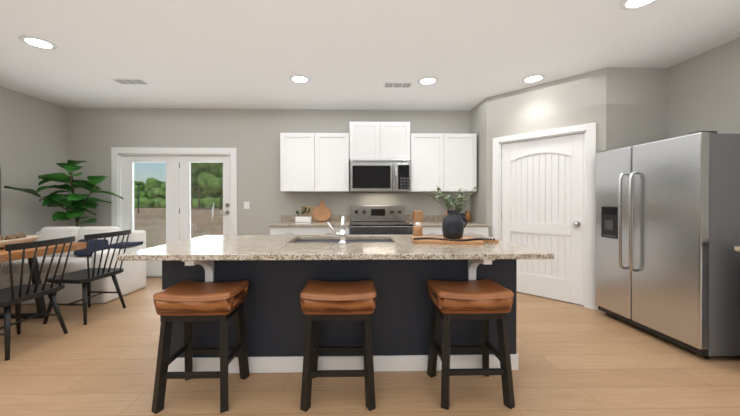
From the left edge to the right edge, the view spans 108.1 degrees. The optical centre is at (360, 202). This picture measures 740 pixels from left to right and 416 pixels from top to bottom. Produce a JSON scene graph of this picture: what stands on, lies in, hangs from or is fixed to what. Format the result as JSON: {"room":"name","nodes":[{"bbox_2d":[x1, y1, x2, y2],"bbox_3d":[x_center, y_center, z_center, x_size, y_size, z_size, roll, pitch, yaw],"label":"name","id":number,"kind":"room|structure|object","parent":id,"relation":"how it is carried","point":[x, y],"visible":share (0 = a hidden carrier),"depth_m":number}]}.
{"room":"kitchen","nodes":[
{"label":"kitchen","id":0,"kind":"room"},
{"bbox_2d":[0,86,67,241],"bbox_3d":[-4.765,-0.136,1.220,0.120,2.770,6.290,0,0,-1],"label":"wall","id":1,"kind":"structure","parent":0,"point":[33,138],"depth_m":3.84},
{"bbox_2d":[0,171,0,234],"bbox_3d":[-4.718,-0.133,2.906,0.032,1.778,1.228,0,0,-1],"label":"arched mirror","id":2,"kind":"object","parent":1,"relation":"attached to","point":[0,202],"visible":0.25,"depth_m":3.52},
{"bbox_2d":[68,108,469,234],"bbox_3d":[-1.466,-0.150,4.483,6.830,2.770,0.120,0,0,-1],"label":"wall","id":3,"kind":"structure","parent":0,"point":[95,135],"depth_m":4.42},
{"bbox_2d":[111,147,236,277],"bbox_3d":[-3.041,0.170,4.463,2.020,2.130,0.187,0,0,-1],"label":"french door","id":4,"kind":"structure","parent":3,"relation":"attached to","point":[178,164],"depth_m":4.42},
{"bbox_2d":[244,202,248,208],"bbox_3d":[-1.875,0.045,4.411,0.090,0.120,0.010,0,0,-1],"label":"switch plate","id":5,"kind":"object","parent":3,"relation":"attached to","point":[246,205],"visible":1,"depth_m":4.41},
{"bbox_2d":[280,133,349,191],"bbox_3d":[-0.706,-0.618,4.268,1.052,0.899,0.329,0,0,-1],"label":"upper cabinet","id":6,"kind":"object","parent":3,"relation":"attached to","point":[314,162],"visible":1,"depth_m":4.11},
{"bbox_2d":[349,122,409,159],"bbox_3d":[0.294,-0.948,4.284,0.938,0.590,0.329,0,0,-1],"label":"upper cabinet","id":7,"kind":"object","parent":3,"relation":"attached to","point":[379,140],"visible":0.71,"depth_m":4.13},
{"bbox_2d":[350,160,410,191],"bbox_3d":[0.296,-0.409,4.221,0.915,0.479,0.461,0,0,-1],"label":"microwave","id":8,"kind":"object","parent":7,"relation":"attached to","point":[380,175],"visible":1,"depth_m":4.05},
{"bbox_2d":[410,133,476,191],"bbox_3d":[1.281,-0.618,4.303,1.023,0.899,0.329,0,0,-1],"label":"upper cabinet","id":9,"kind":"object","parent":3,"relation":"attached to","point":[445,162],"visible":0.94,"depth_m":4.14},
{"bbox_2d":[0,278,739,415],"bbox_3d":[-0.592,1.279,1.359,8.470,0.060,6.410,0,0,-1],"label":"floor","id":10,"kind":"structure","parent":0,"point":[577,359],"depth_m":1.89},
{"bbox_2d":[0,236,74,360],"bbox_3d":[-2.977,0.786,2.330,0.539,0.922,0.507,0,0,-1],"label":"chair","id":11,"kind":"object","parent":10,"relation":"on","point":[16,296],"visible":1,"depth_m":2.33},
{"bbox_2d":[0,242,85,318],"bbox_3d":[-3.726,0.861,2.233,1.046,0.768,1.930,0,0,-1],"label":"dining table","id":12,"kind":"object","parent":10,"relation":"on","point":[29,255],"visible":0.52,"depth_m":2.88},
{"bbox_2d":[0,233,40,247],"bbox_3d":[-3.710,0.404,2.676,0.330,0.140,0.860,0,0,-1],"label":"dough bowl","id":13,"kind":"object","parent":12,"relation":"on","point":[16,238],"visible":0.92,"depth_m":2.82},
{"bbox_2d":[4,160,122,226],"bbox_3d":[-4.148,0.304,3.863,0.928,1.866,0.931,0,0,-1],"label":"fiddle leaf fig","id":14,"kind":"object","parent":10,"relation":"on","point":[79,202],"visible":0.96,"depth_m":3.90},
{"bbox_2d":[0,226,145,303],"bbox_3d":[-3.814,0.784,3.573,1.424,0.910,0.694,0,0,-1],"label":"settee","id":15,"kind":"object","parent":10,"relation":"on","point":[131,277],"visible":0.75,"depth_m":3.44},
{"bbox_2d":[43,230,130,324],"bbox_3d":[-2.974,0.784,2.936,0.554,0.922,0.514,0,0,-1],"label":"chair","id":16,"kind":"object","parent":10,"relation":"on","point":[85,278],"visible":0.98,"depth_m":2.87},
{"bbox_2d":[151,280,249,413],"bbox_3d":[-1.021,0.899,1.760,0.471,0.701,0.359,0,0,-1],"label":"stool","id":17,"kind":"object","parent":10,"relation":"on","point":[187,302],"visible":1,"depth_m":1.63},
{"bbox_2d":[268,215,349,234],"bbox_3d":[-0.734,0.721,4.103,1.140,1.030,0.670,0,0,-1],"label":"base cabinet","id":18,"kind":"object","parent":10,"relation":"on","point":[287,225],"visible":0.33,"depth_m":3.80},
{"bbox_2d":[295,207,311,221],"bbox_3d":[-0.901,0.183,4.233,0.269,0.243,0.121,0,0,-1],"label":"planter box","id":19,"kind":"object","parent":18,"relation":"on","point":[302,218],"visible":1,"depth_m":4.18},
{"bbox_2d":[301,206,318,220],"bbox_3d":[-0.799,0.182,4.386,0.340,0.244,0.041,0,0,-1],"label":"rectangular board","id":20,"kind":"object","parent":18,"relation":"on","point":[312,208],"visible":0.29,"depth_m":4.38},
{"bbox_2d":[313,200,330,220],"bbox_3d":[-0.618,0.129,4.310,0.288,0.346,0.090,0,0,-1],"label":"round board","id":21,"kind":"object","parent":18,"relation":"on","point":[322,212],"visible":1,"depth_m":4.29},
{"bbox_2d":[124,240,518,372],"bbox_3d":[-0.145,0.798,2.154,2.634,0.895,0.874,0,0,-1],"label":"kitchen island","id":22,"kind":"object","parent":10,"relation":"on","point":[278,272],"depth_m":1.98},
{"bbox_2d":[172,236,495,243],"bbox_3d":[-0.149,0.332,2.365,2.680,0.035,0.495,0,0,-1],"label":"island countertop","id":23,"kind":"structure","parent":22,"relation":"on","point":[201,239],"depth_m":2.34},
{"bbox_2d":[413,222,422,235],"bbox_3d":[0.515,0.246,2.409,0.092,0.134,0.080,0,0,-1],"label":"bottle","id":24,"kind":"object","parent":23,"relation":"on","point":[417,229],"visible":0.83,"depth_m":2.38},
{"bbox_2d":[116,240,553,259],"bbox_3d":[-0.141,0.334,1.880,2.680,0.035,0.475,0,0,-1],"label":"island countertop","id":25,"kind":"structure","parent":22,"relation":"on","point":[351,249],"depth_m":1.74},
{"bbox_2d":[411,236,498,244],"bbox_3d":[0.751,0.303,2.153,0.665,0.022,0.300,0,0,7],"label":"cutting board","id":26,"kind":"object","parent":25,"relation":"on","point":[442,241],"visible":0.79,"depth_m":2.04},
{"bbox_2d":[427,186,475,238],"bbox_3d":[0.741,0.075,2.170,0.447,0.432,0.361,0,0,-1],"label":"vase","id":27,"kind":"object","parent":26,"relation":"on","point":[453,226],"visible":1,"depth_m":2.15},
{"bbox_2d":[414,237,494,240],"bbox_3d":[0.721,0.284,2.071,0.620,0.017,0.129,0,0,-1],"label":"bead garland","id":28,"kind":"object","parent":26,"relation":"on","point":[432,238],"visible":1,"depth_m":2.07},
{"bbox_2d":[300,279,376,411],"bbox_3d":[-0.139,0.898,1.775,0.471,0.701,0.359,0,0,-1],"label":"stool","id":29,"kind":"object","parent":10,"relation":"on","point":[335,301],"visible":1,"depth_m":1.64},
{"bbox_2d":[350,205,412,234],"bbox_3d":[0.288,0.644,4.094,0.891,1.185,0.719,0,0,-1],"label":"range","id":30,"kind":"object","parent":10,"relation":"on","point":[377,219],"visible":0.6,"depth_m":4.36},
{"bbox_2d":[405,215,489,235],"bbox_3d":[1.287,0.721,4.138,1.093,1.030,0.670,0,0,-1],"label":"base cabinet","id":31,"kind":"object","parent":10,"relation":"on","point":[430,224],"visible":0.1,"depth_m":3.84},
{"bbox_2d":[413,210,422,221],"bbox_3d":[0.913,0.212,4.274,0.140,0.185,0.122,0,0,-1],"label":"canister","id":32,"kind":"object","parent":31,"relation":"on","point":[417,215],"visible":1,"depth_m":4.22},
{"bbox_2d":[456,205,465,220],"bbox_3d":[1.579,0.154,4.279,0.202,0.301,0.186,0,0,-1],"label":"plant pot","id":33,"kind":"object","parent":31,"relation":"on","point":[462,214],"visible":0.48,"depth_m":4.24},
{"bbox_2d":[465,211,470,221],"bbox_3d":[1.722,0.219,4.310,0.104,0.170,0.088,0,0,-1],"label":"jar","id":34,"kind":"object","parent":31,"relation":"on","point":[468,215],"visible":0.94,"depth_m":4.27},
{"bbox_2d":[427,279,514,409],"bbox_3d":[0.711,0.898,1.790,0.471,0.701,0.359,0,0,-1],"label":"stool","id":35,"kind":"object","parent":10,"relation":"on","point":[485,300],"visible":1,"depth_m":1.66},
{"bbox_2d":[595,131,739,358],"bbox_3d":[3.022,0.340,2.555,0.921,1.807,0.925,0,0,-1],"label":"fridge","id":36,"kind":"object","parent":10,"relation":"on","point":[667,241],"visible":1,"depth_m":2.26},
{"bbox_2d":[0,0,739,109],"bbox_3d":[-0.592,-1.571,1.346,8.470,0.100,6.410,0,0,-1],"label":"ceiling","id":37,"kind":"structure","parent":0,"point":[258,54],"depth_m":2.65},
{"bbox_2d":[19,36,56,49],"bbox_3d":[-3.068,-1.521,2.558,0.255,0.012,0.216,0,0,-1],"label":"recessed light","id":38,"kind":"object","parent":37,"relation":"in","point":[38,42],"visible":0.94,"depth_m":2.54},
{"bbox_2d":[111,79,150,84],"bbox_3d":[-2.902,-1.526,3.391,0.380,0.009,0.150,0,0,-1],"label":"ceiling vent","id":39,"kind":"object","parent":37,"relation":"in","point":[132,81],"visible":0.98,"depth_m":3.38},
{"bbox_2d":[289,75,309,82],"bbox_3d":[-0.751,-1.524,3.319,0.255,0.012,0.216,0,0,-1],"label":"recessed light","id":40,"kind":"object","parent":37,"relation":"in","point":[299,78],"visible":0.98,"depth_m":3.29},
{"bbox_2d":[383,82,412,87],"bbox_3d":[0.481,-1.526,3.490,0.380,0.009,0.150,0,0,-1],"label":"ceiling vent","id":41,"kind":"object","parent":37,"relation":"in","point":[397,84],"visible":1,"depth_m":3.46},
{"bbox_2d":[418,77,437,84],"bbox_3d":[0.844,-1.524,3.366,0.255,0.012,0.216,0,0,-1],"label":"recessed light","id":42,"kind":"object","parent":37,"relation":"in","point":[427,80],"visible":1,"depth_m":3.35},
{"bbox_2d":[522,74,544,82],"bbox_3d":[2.130,-1.524,3.309,0.255,0.012,0.216,0,0,-1],"label":"recessed light","id":43,"kind":"object","parent":37,"relation":"in","point":[533,78],"visible":0.96,"depth_m":3.29},
{"bbox_2d":[620,0,656,9],"bbox_3d":[2.102,-1.518,2.008,0.255,0.012,0.216,0,0,-1],"label":"recessed light","id":44,"kind":"object","parent":37,"relation":"in","point":[629,4],"visible":0.98,"depth_m":2.05},
{"bbox_2d":[470,67,669,236],"bbox_3d":[2.716,-0.147,3.830,1.750,2.770,1.570,0,0,-1],"label":"wall","id":45,"kind":"structure","parent":0,"point":[579,99],"depth_m":3.20},
{"bbox_2d":[492,123,595,309],"bbox_3d":[2.340,0.159,3.518,1.120,2.160,0.167,0,0,43],"label":"door","id":46,"kind":"structure","parent":45,"relation":"attached to","point":[543,193],"depth_m":3.43},
{"bbox_2d":[666,37,739,138],"bbox_3d":[3.595,-0.133,0.700,0.120,2.770,4.960,0,0,-1],"label":"wall","id":47,"kind":"structure","parent":0,"point":[700,92],"depth_m":2.71},
{"label":"outside","id":48,"kind":"structure","parent":0,"visible":0},
{"bbox_2d":[134,208,222,247],"bbox_3d":[-1.890,0.861,112.232,280.000,0.170,215.270,0,0,-1],"label":"ground","id":49,"kind":"structure","parent":48,"point":[158,224],"depth_m":16.57},
{"bbox_2d":[136,183,213,222],"bbox_3d":[-17.547,-0.454,23.910,16.426,3.500,14.730,0,0,-1],"label":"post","id":50,"kind":"object","parent":49,"relation":"on","point":[138,184],"depth_m":30.93},
{"bbox_2d":[134,178,222,207],"bbox_3d":[-21.093,-2.591,68.703,164.894,9.466,29.433,0,0,-1],"label":"trees","id":51,"kind":"object","parent":49,"relation":"on","point":[205,203],"depth_m":59.66},
{"bbox_2d":[191,163,222,208],"bbox_3d":[-26.521,-4.046,45.776,16.395,10.487,10.684,0,0,-1],"label":"trees","id":52,"kind":"object","parent":49,"relation":"on","point":[219,180],"depth_m":42.26}
]}

